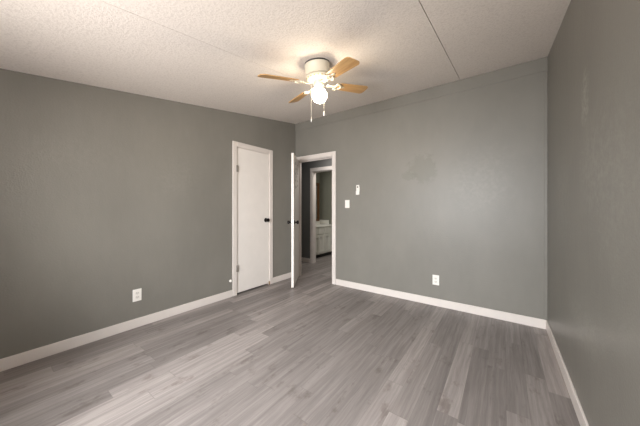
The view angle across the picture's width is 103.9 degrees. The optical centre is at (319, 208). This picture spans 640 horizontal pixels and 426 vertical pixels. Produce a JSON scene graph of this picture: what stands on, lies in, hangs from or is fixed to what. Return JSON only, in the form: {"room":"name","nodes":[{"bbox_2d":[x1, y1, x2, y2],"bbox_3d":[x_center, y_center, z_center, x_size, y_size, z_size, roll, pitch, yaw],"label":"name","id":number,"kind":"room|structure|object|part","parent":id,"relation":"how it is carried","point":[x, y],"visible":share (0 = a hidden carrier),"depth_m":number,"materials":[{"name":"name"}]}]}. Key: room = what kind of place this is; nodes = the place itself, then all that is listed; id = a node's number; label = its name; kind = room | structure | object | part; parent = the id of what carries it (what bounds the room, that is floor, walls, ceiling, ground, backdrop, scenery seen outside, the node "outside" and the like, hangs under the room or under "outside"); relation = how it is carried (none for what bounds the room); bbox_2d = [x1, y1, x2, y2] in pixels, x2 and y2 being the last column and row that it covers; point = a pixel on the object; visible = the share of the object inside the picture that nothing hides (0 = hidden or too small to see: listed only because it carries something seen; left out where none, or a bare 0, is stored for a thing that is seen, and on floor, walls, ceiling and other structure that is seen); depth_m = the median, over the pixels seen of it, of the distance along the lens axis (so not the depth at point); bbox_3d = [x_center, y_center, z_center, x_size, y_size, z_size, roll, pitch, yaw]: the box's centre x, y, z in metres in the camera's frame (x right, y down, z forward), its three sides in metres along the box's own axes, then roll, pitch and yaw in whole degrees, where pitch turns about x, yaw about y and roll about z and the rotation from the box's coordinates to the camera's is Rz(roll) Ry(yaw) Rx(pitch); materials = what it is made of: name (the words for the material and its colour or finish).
{"room":"empty bedroom","nodes":[
{"label":"empty bedroom","id":0,"kind":"room"},
{"bbox_2d":[0,68,294,358],"bbox_3d":[-1.724,-0.158,2.608,0.100,2.626,4.470,0,0,36],"label":"wall","id":1,"kind":"structure","parent":0,"point":[106,195],"depth_m":2.26,"materials":[{"name":"grey paint"}]},
{"bbox_2d":[0,290,231,371],"bbox_3d":[-2.043,1.111,2.077,0.012,0.088,3.011,0,0,36],"label":"baseboard","id":2,"kind":"structure","parent":1,"relation":"attached to","point":[22,358],"depth_m":2.21,"materials":[{"name":"white paint"}]},
{"bbox_2d":[133,288,141,301],"bbox_3d":[-1.781,0.842,2.438,0.009,0.117,0.073,0,0,36],"label":"electrical outlet","id":3,"kind":"object","parent":1,"relation":"attached to","point":[137,293],"visible":1,"depth_m":2.44,"materials":[{"name":"white plastic"}]},
{"bbox_2d":[232,141,272,295],"bbox_3d":[-0.981,0.130,3.607,0.118,2.050,0.708,0,0,36],"label":"door frame","id":4,"kind":"structure","parent":1,"relation":"attached to","point":[235,145],"depth_m":3.33,"materials":[{"name":"white paint"}]},
{"bbox_2d":[236,148,269,292],"bbox_3d":[-0.941,0.156,3.565,0.103,1.954,0.584,0,0,36],"label":"door","id":5,"kind":"structure","parent":1,"relation":"in","point":[252,168],"depth_m":3.56,"materials":[{"name":"white paint"}]},
{"bbox_2d":[273,272,290,282],"bbox_3d":[-0.577,1.111,4.077,0.012,0.088,0.521,0,0,36],"label":"baseboard","id":6,"kind":"structure","parent":1,"relation":"attached to","point":[288,275],"depth_m":4.01,"materials":[{"name":"white paint"}]},
{"bbox_2d":[0,0,570,123],"bbox_3d":[-0.383,-1.172,1.626,3.423,0.717,4.470,0,0,36],"label":"ceiling","id":7,"kind":"structure","parent":0,"point":[205,53],"depth_m":1.77,"materials":[{"name":"white paint"}]},
{"bbox_2d":[257,57,367,121],"bbox_3d":[-0.014,-0.992,2.142,0.799,0.511,0.800,0,0,14],"label":"ceiling fan","id":8,"kind":"object","parent":7,"relation":"hanging from","point":[318,71],"visible":1,"depth_m":2.06,"materials":[{"name":"beige metal"}]},
{"bbox_3d":[-0.322,-1.022,1.958,0.320,0.006,0.120,-9,20,-31],"label":"blade","id":9,"kind":"part","parent":8,"relation":"part of","materials":[{"name":"brown wood"}]},
{"bbox_3d":[-0.202,-1.092,2.455,0.120,0.006,0.320,-22,14,-28],"label":"blade","id":10,"kind":"part","parent":8,"relation":"part of","materials":[{"name":"brown wood"}]},
{"bbox_3d":[-0.003,-0.972,2.156,0.126,0.122,0.126,0,8,36],"label":"globe bulb","id":11,"kind":"part","parent":8,"relation":"part of","materials":[{"name":"white glass"}]},
{"bbox_3d":[0.157,-1.030,1.837,0.120,0.006,0.320,5,4,-29],"label":"blade","id":12,"kind":"part","parent":8,"relation":"part of","materials":[{"name":"brown wood"}]},
{"bbox_3d":[0.298,-1.120,2.330,0.320,0.006,0.120,-9,-4,-31],"label":"blade","id":13,"kind":"part","parent":8,"relation":"part of","materials":[{"name":"brown wood"}]},
{"bbox_2d":[0,254,579,425],"bbox_3d":[-0.553,1.215,3.102,5.441,0.120,6.650,0,0,36],"label":"floor","id":14,"kind":"structure","parent":0,"point":[317,351],"depth_m":1.79,"materials":[{"name":"laminate"}]},
{"bbox_2d":[316,220,331,257],"bbox_3d":[-0.091,0.725,6.147,0.512,0.860,0.988,0,0,36],"label":"bathroom vanity","id":15,"kind":"object","parent":14,"relation":"on","point":[323,228],"visible":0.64,"depth_m":6.02,"materials":[{"name":"paint"}]},
{"bbox_3d":[-0.098,0.830,5.718,0.016,0.420,0.213,0,0,36],"label":"rail frame","id":16,"kind":"part","parent":15,"relation":"part of","materials":[{"name":"paint"}]},
{"bbox_3d":[0.033,0.830,5.915,0.009,0.420,0.213,0,0,36],"label":"cabinet door","id":17,"kind":"part","parent":15,"relation":"part of","materials":[{"name":"paint"}]},
{"bbox_3d":[0.042,0.830,5.909,0.016,0.420,0.213,0,0,36],"label":"rail frame","id":18,"kind":"part","parent":15,"relation":"part of","materials":[{"name":"paint"}]},
{"bbox_2d":[316,224,331,227],"bbox_3d":[-0.092,0.418,6.147,0.510,0.030,0.988,0,0,36],"label":"countertop","id":19,"kind":"structure","parent":15,"relation":"on","point":[317,225],"depth_m":6.06,"materials":[{"name":"stone"}]},
{"bbox_3d":[0.173,0.830,6.107,0.009,0.420,0.213,0,0,36],"label":"cabinet door","id":20,"kind":"part","parent":15,"relation":"part of","materials":[{"name":"paint"}]},
{"bbox_3d":[0.175,0.530,6.104,0.016,0.130,0.213,0,0,36],"label":"drawer","id":21,"kind":"part","parent":15,"relation":"part of","materials":[{"name":"paint"}]},
{"bbox_3d":[0.182,0.830,6.100,0.016,0.420,0.213,0,0,36],"label":"rail frame","id":22,"kind":"part","parent":15,"relation":"part of","materials":[{"name":"paint"}]},
{"bbox_2d":[301,159,331,258],"bbox_3d":[0.411,-0.055,4.417,5.441,2.420,0.970,0,0,36],"label":"wall","id":23,"kind":"structure","parent":0,"point":[305,167],"depth_m":5.41,"materials":[{"name":"grey paint"}]},
{"bbox_2d":[301,257,309,262],"bbox_3d":[-0.846,1.111,5.808,1.569,0.088,0.012,0,0,36],"label":"baseboard","id":24,"kind":"structure","parent":23,"relation":"attached to","point":[302,258],"depth_m":5.41,"materials":[{"name":"white paint"}]},
{"bbox_2d":[310,166,331,262],"bbox_3d":[0.169,0.148,5.123,0.861,2.013,0.116,0,0,36],"label":"door frame","id":25,"kind":"structure","parent":23,"relation":"attached to","point":[313,171],"depth_m":5.31,"materials":[{"name":"white paint"}]},
{"bbox_2d":[316,171,331,223],"bbox_3d":[0.448,-0.055,5.741,2.065,2.420,1.210,0,0,36],"label":"wall","id":26,"kind":"structure","parent":0,"point":[324,179],"depth_m":6.59,"materials":[{"name":"grey paint"}]},
{"bbox_2d":[316,183,318,220],"bbox_3d":[-0.275,-0.175,6.301,0.034,1.000,0.840,0,0,36],"label":"wall mirror","id":27,"kind":"object","parent":26,"relation":"attached to","point":[317,184],"visible":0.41,"depth_m":6.59,"materials":[{"name":"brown mirror"}]},
{"bbox_2d":[316,185,316,218],"bbox_3d":[-0.283,-0.175,6.307,0.006,0.880,0.720,0,0,36],"label":"mirror glass","id":28,"kind":"object","parent":27,"relation":"attached to","point":[316,185],"depth_m":6.56,"materials":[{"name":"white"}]},
{"bbox_2d":[295,70,547,318],"bbox_3d":[0.908,-0.150,3.389,3.423,2.611,0.100,0,0,36],"label":"wall","id":29,"kind":"structure","parent":0,"point":[451,186],"depth_m":2.88,"materials":[{"name":"grey paint"}]},
{"bbox_2d":[297,151,335,284],"bbox_3d":[-0.070,0.139,4.105,0.850,2.032,0.132,0,0,36],"label":"door frame","id":30,"kind":"structure","parent":29,"relation":"attached to","point":[328,155],"depth_m":3.83,"materials":[{"name":"white paint"}]},
{"bbox_2d":[287,153,298,287],"bbox_3d":[-0.387,0.167,3.935,0.171,1.948,0.655,0,0,2],"label":"door","id":31,"kind":"structure","parent":30,"relation":"attached to","point":[294,221],"depth_m":3.70,"materials":[{"name":"white paint"}]},
{"bbox_2d":[345,200,348,207],"bbox_3d":[0.401,-0.069,3.692,0.073,0.117,0.010,0,0,36],"label":"light switch","id":32,"kind":"object","parent":29,"relation":"attached to","point":[346,201],"visible":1,"depth_m":3.69,"materials":[{"name":"white plastic"}]},
{"bbox_2d":[356,185,359,194],"bbox_3d":[0.541,-0.269,3.583,0.054,0.140,0.020,0,0,36],"label":"remote control","id":33,"kind":"object","parent":29,"relation":"attached to","point":[357,186],"visible":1,"depth_m":3.58,"materials":[{"name":"white plastic"}]},
{"bbox_2d":[295,56,547,131],"bbox_3d":[0.876,-1.388,3.345,3.223,0.134,0.009,0,0,36],"label":"trim","id":34,"kind":"structure","parent":29,"relation":"attached to","point":[538,65],"depth_m":2.95,"materials":[{"name":"grey paint"}]},
{"bbox_2d":[433,275,438,284],"bbox_3d":[1.377,0.849,2.977,0.073,0.117,0.009,0,0,36],"label":"electrical outlet","id":35,"kind":"object","parent":29,"relation":"attached to","point":[435,277],"visible":1,"depth_m":2.97,"materials":[{"name":"white plastic"}]},
{"bbox_2d":[336,279,545,328],"bbox_3d":[1.204,1.111,3.103,2.384,0.088,0.012,0,0,36],"label":"baseboard","id":36,"kind":"structure","parent":29,"relation":"attached to","point":[520,319],"depth_m":2.87,"materials":[{"name":"white paint"}]},
{"bbox_2d":[544,71,547,319],"bbox_3d":[2.166,-0.127,2.400,0.024,2.387,0.008,0,0,36],"label":"trim","id":37,"kind":"structure","parent":29,"relation":"attached to","point":[545,72],"depth_m":2.40,"materials":[{"name":"grey paint"}]},
{"bbox_2d":[548,0,639,425],"bbox_3d":[0.927,-0.150,0.604,0.100,2.611,4.370,0,0,36],"label":"wall","id":38,"kind":"structure","parent":0,"point":[594,54],"depth_m":1.14,"materials":[{"name":"grey paint"}]},
{"bbox_2d":[546,320,588,425],"bbox_3d":[0.912,1.111,0.677,0.012,0.088,4.270,0,0,36],"label":"baseboard","id":39,"kind":"structure","parent":38,"relation":"attached to","point":[577,406],"depth_m":1.58,"materials":[{"name":"white paint"}]}
]}

